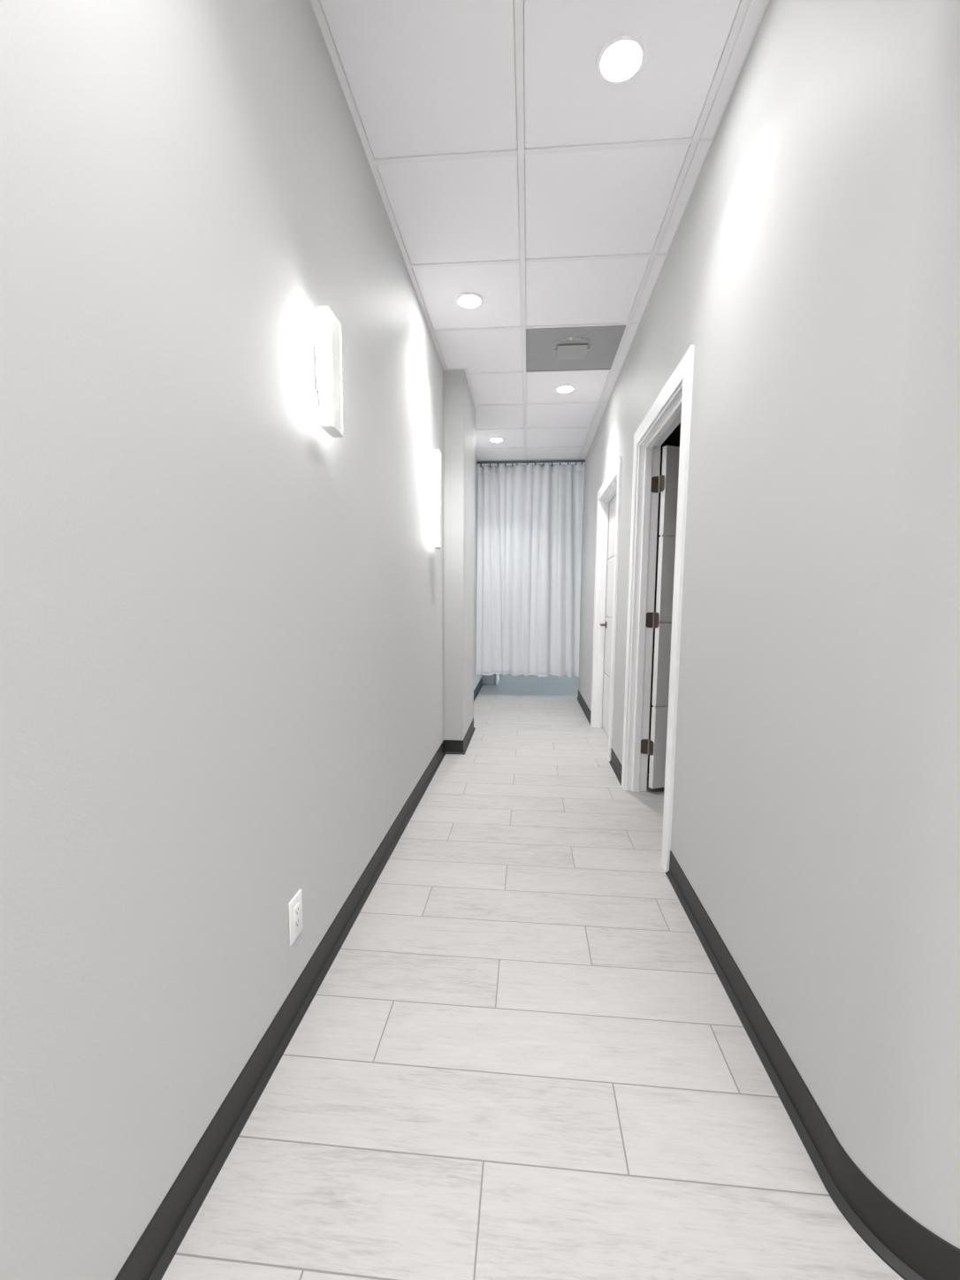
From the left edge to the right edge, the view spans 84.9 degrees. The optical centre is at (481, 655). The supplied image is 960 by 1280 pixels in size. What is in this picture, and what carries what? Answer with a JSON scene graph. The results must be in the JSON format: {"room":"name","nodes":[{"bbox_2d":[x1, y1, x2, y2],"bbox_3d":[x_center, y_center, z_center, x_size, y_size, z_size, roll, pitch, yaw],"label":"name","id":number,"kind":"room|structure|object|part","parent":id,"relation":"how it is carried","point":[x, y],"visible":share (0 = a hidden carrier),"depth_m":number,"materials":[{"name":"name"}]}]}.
{"room":"hospital interior","nodes":[
{"label":"hospital interior","id":0,"kind":"room"},
{"bbox_2d":[0,0,481,1279],"bbox_3d":[-0.360,-0.625,3.500,0.120,2.801,13.000,1,6,5],"label":"wall","id":1,"kind":"structure","parent":0,"point":[222,611],"depth_m":0.92,"materials":[{"name":"grey paint"}]},
{"bbox_2d":[288,888,302,945],"bbox_3d":[-0.500,0.705,1.416,0.008,0.120,0.075,1,6,5],"label":"wall outlet","id":2,"kind":"object","parent":1,"relation":"attached to","point":[295,905],"visible":1,"depth_m":1.41,"materials":[{"name":"white plastic"}]},
{"bbox_2d":[293,901,299,932],"bbox_3d":[-0.497,0.705,1.416,0.002,0.067,0.034,1,6,5],"label":"receptacle","id":3,"kind":"object","parent":2,"relation":"attached to","point":[296,904],"depth_m":1.41,"materials":[{"name":"white plastic"}]},
{"bbox_2d":[114,677,483,1279],"bbox_3d":[-0.355,0.863,2.219,0.161,0.104,10.160,1,6,5],"label":"baseboard","id":4,"kind":"structure","parent":1,"relation":"attached to","point":[150,1258],"depth_m":1.19,"materials":[{"name":"grey plastic"}]},
{"bbox_2d":[312,304,342,437],"bbox_3d":[-0.439,-0.797,1.495,0.064,0.317,0.117,1,6,5],"label":"wall sconce","id":5,"kind":"object","parent":1,"relation":"attached to","point":[327,356],"visible":1,"depth_m":1.45,"materials":[{"name":"white plastic"}]},
{"bbox_3d":[-0.451,-0.801,1.494,0.021,0.100,0.046,1,6,5],"label":"arm","id":6,"kind":"part","parent":5,"relation":"part of","materials":[{"name":"white plastic"}]},
{"bbox_2d":[431,449,441,548],"bbox_3d":[-0.282,-0.968,3.300,0.066,0.585,0.196,-1,6,-9],"label":"wall sconce","id":7,"kind":"object","parent":1,"relation":"attached to","point":[437,490],"visible":1,"depth_m":3.22,"materials":[{"name":"white plastic"}]},
{"bbox_3d":[-0.293,-0.987,3.263,0.021,0.110,0.046,1,6,5],"label":"arm","id":8,"kind":"part","parent":7,"relation":"part of","materials":[{"name":"white plastic"}]},
{"bbox_2d":[434,451,439,545],"bbox_3d":[-0.269,-0.963,3.256,0.031,0.561,0.100,1,6,5],"label":"diffuser","id":9,"kind":"object","parent":7,"relation":"attached to","point":[436,453],"depth_m":3.21,"materials":[{"name":"white plastic"}]},
{"bbox_2d":[443,369,475,740],"bbox_3d":[-0.175,-0.696,4.202,0.164,2.801,0.784,1,6,5],"label":"pillar","id":10,"kind":"structure","parent":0,"point":[459,407],"depth_m":3.86,"materials":[{"name":"grey paint"}]},
{"bbox_2d":[161,673,904,1279],"bbox_3d":[2.026,0.859,3.440,4.932,0.100,13.200,1,6,5],"label":"floor","id":11,"kind":"structure","parent":0,"point":[522,1055],"depth_m":1.24,"materials":[{"name":"white tile"}]},
{"bbox_2d":[481,673,499,685],"bbox_3d":[0.146,-0.081,7.421,0.225,0.925,0.490,1,6,5],"label":"base cabinet","id":12,"kind":"object","parent":11,"relation":"on","point":[491,680],"visible":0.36,"depth_m":7.25,"materials":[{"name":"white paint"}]},
{"bbox_3d":[0.230,-0.067,7.415,0.025,0.900,0.470,1,6,5],"label":"panel","id":13,"kind":"part","parent":12,"relation":"part of","materials":[{"name":"white paint"}]},
{"bbox_2d":[310,0,769,512],"bbox_3d":[2.035,-1.962,2.995,4.932,0.100,13.508,1,6,5],"label":"ceiling","id":14,"kind":"structure","parent":0,"point":[506,171],"depth_m":1.91,"materials":[{"name":"white tile"}]},
{"bbox_2d":[456,291,483,308],"bbox_3d":[-0.063,-1.911,2.826,0.148,0.012,0.148,1,6,5],"label":"recessed light","id":15,"kind":"object","parent":14,"relation":"in","point":[468,300],"visible":1,"depth_m":2.82,"materials":[{"name":"white plastic"}]},
{"bbox_2d":[488,436,503,441],"bbox_3d":[0.154,-2.158,5.242,0.148,0.012,0.148,1,6,5],"label":"recessed light","id":16,"kind":"object","parent":14,"relation":"in","point":[495,438],"visible":1,"depth_m":5.24,"materials":[{"name":"white plastic"}]},
{"bbox_2d":[477,459,585,464],"bbox_3d":[0.564,-2.220,6.015,1.228,0.024,0.030,1,6,5],"label":"track","id":17,"kind":"object","parent":14,"relation":"attached to","point":[567,460],"visible":1,"depth_m":6.01,"materials":[{"name":"grey metal"}]},
{"bbox_2d":[475,463,514,675],"bbox_3d":[0.162,-0.992,6.212,0.430,2.468,0.095,1,6,5],"label":"curtain","id":18,"kind":"object","parent":17,"relation":"hanging from","point":[495,483],"visible":1,"depth_m":6.21,"materials":[{"name":"white fabric"}]},
{"bbox_2d":[509,461,583,678],"bbox_3d":[0.753,-0.980,6.151,0.830,2.471,0.100,1,6,5],"label":"curtain","id":19,"kind":"object","parent":17,"relation":"hanging from","point":[545,609],"visible":1,"depth_m":6.14,"materials":[{"name":"white fabric"}]},
{"bbox_2d":[555,384,575,393],"bbox_3d":[0.637,-2.025,3.982,0.148,0.012,0.148,1,6,5],"label":"recessed light","id":20,"kind":"object","parent":14,"relation":"in","point":[563,388],"visible":1,"depth_m":3.97,"materials":[{"name":"white plastic"}]},
{"bbox_2d":[525,325,625,372],"bbox_3d":[0.581,-1.960,3.379,0.585,0.013,0.585,1,6,5],"label":"ceiling vent","id":21,"kind":"object","parent":14,"relation":"in","point":[587,347],"visible":1,"depth_m":3.34,"materials":[{"name":"grey metal"}]},
{"bbox_3d":[0.582,-1.962,3.391,0.188,0.010,0.200,1,6,5],"label":"deflector plate","id":22,"kind":"part","parent":21,"relation":"part of","materials":[{"name":"grey metal"}]},
{"bbox_2d":[595,31,647,84],"bbox_3d":[0.417,-1.778,1.567,0.148,0.012,0.148,1,6,5],"label":"recessed light","id":23,"kind":"object","parent":14,"relation":"in","point":[623,56],"visible":1,"depth_m":1.56,"materials":[{"name":"white paint"}]},
{"bbox_2d":[647,422,680,773],"bbox_3d":[1.913,-0.459,2.065,1.962,2.801,2.718,1,6,5],"label":"wall","id":24,"kind":"structure","parent":0,"point":[674,438],"depth_m":3.37,"materials":[{"name":"grey paint"}]},
{"bbox_2d":[621,344,694,872],"bbox_3d":[0.907,-0.187,2.645,0.135,2.124,1.078,1,6,5],"label":"trim","id":25,"kind":"structure","parent":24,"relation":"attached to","point":[672,407],"depth_m":3.01,"materials":[{"name":"white paint"}]},
{"bbox_2d":[640,445,679,788],"bbox_3d":[1.410,-0.204,3.199,0.917,1.982,0.072,-2,6,-18],"label":"door","id":26,"kind":"structure","parent":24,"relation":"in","point":[666,483],"depth_m":3.05,"materials":[{"name":"white paint"}]},
{"bbox_3d":[0.981,0.547,3.161,0.045,0.090,0.002,1,6,5],"label":"hinge plate","id":27,"kind":"part","parent":26,"relation":"part of","materials":[{"name":"brown metal"}]},
{"bbox_3d":[0.987,-0.210,3.083,0.045,0.090,0.002,1,6,5],"label":"hinge plate","id":28,"kind":"part","parent":26,"relation":"part of","materials":[{"name":"brown metal"}]},
{"bbox_3d":[1.014,0.550,3.133,0.003,0.090,0.040,-2,6,-21],"label":"hinge plate","id":29,"kind":"part","parent":26,"relation":"part of","materials":[{"name":"brown metal"}]},
{"bbox_3d":[0.993,-0.980,3.004,0.045,0.090,0.002,1,6,5],"label":"hinge plate","id":30,"kind":"part","parent":26,"relation":"part of","materials":[{"name":"brown metal"}]},
{"bbox_3d":[1.020,-0.207,3.055,0.003,0.090,0.040,-2,6,-21],"label":"hinge plate","id":31,"kind":"part","parent":26,"relation":"part of","materials":[{"name":"brown metal"}]},
{"bbox_3d":[1.026,-0.977,2.976,0.003,0.090,0.040,-2,6,-21],"label":"hinge plate","id":32,"kind":"part","parent":26,"relation":"part of","materials":[{"name":"brown metal"}]},
{"bbox_2d":[578,0,959,1249],"bbox_3d":[2.713,-0.577,3.268,3.582,2.801,5.508,1,6,5],"label":"wall","id":33,"kind":"structure","parent":0,"point":[811,269],"depth_m":1.07,"materials":[{"name":"grey paint"}]},
{"bbox_2d":[576,690,590,724],"bbox_3d":[1.091,0.526,5.599,0.017,0.104,1.393,1,6,5],"label":"baseboard","id":34,"kind":"structure","parent":33,"relation":"attached to","point":[587,712],"depth_m":5.52,"materials":[{"name":"grey plastic"}]},
{"bbox_2d":[590,457,622,761],"bbox_3d":[1.047,-0.348,4.229,0.135,2.124,1.152,1,6,5],"label":"trim","id":35,"kind":"structure","parent":33,"relation":"attached to","point":[612,484],"depth_m":4.64,"materials":[{"name":"white paint"}]},
{"bbox_2d":[599,493,616,735],"bbox_3d":[1.061,-0.305,4.231,0.093,2.010,0.956,1,6,5],"label":"door","id":36,"kind":"structure","parent":33,"relation":"in","point":[607,625],"depth_m":4.51,"materials":[{"name":"white paint"}]},
{"bbox_2d":[609,748,622,784],"bbox_3d":[0.907,0.738,3.527,0.017,0.104,0.481,1,6,5],"label":"baseboard","id":37,"kind":"structure","parent":33,"relation":"attached to","point":[615,764],"depth_m":3.54,"materials":[{"name":"grey plastic"}]},
{"bbox_2d":[665,850,959,1279],"bbox_3d":[2.462,0.973,1.367,3.499,0.104,1.415,1,6,5],"label":"baseboard","id":38,"kind":"structure","parent":33,"relation":"attached to","point":[913,1252],"depth_m":1.05,"materials":[{"name":"grey plastic"}]}
]}

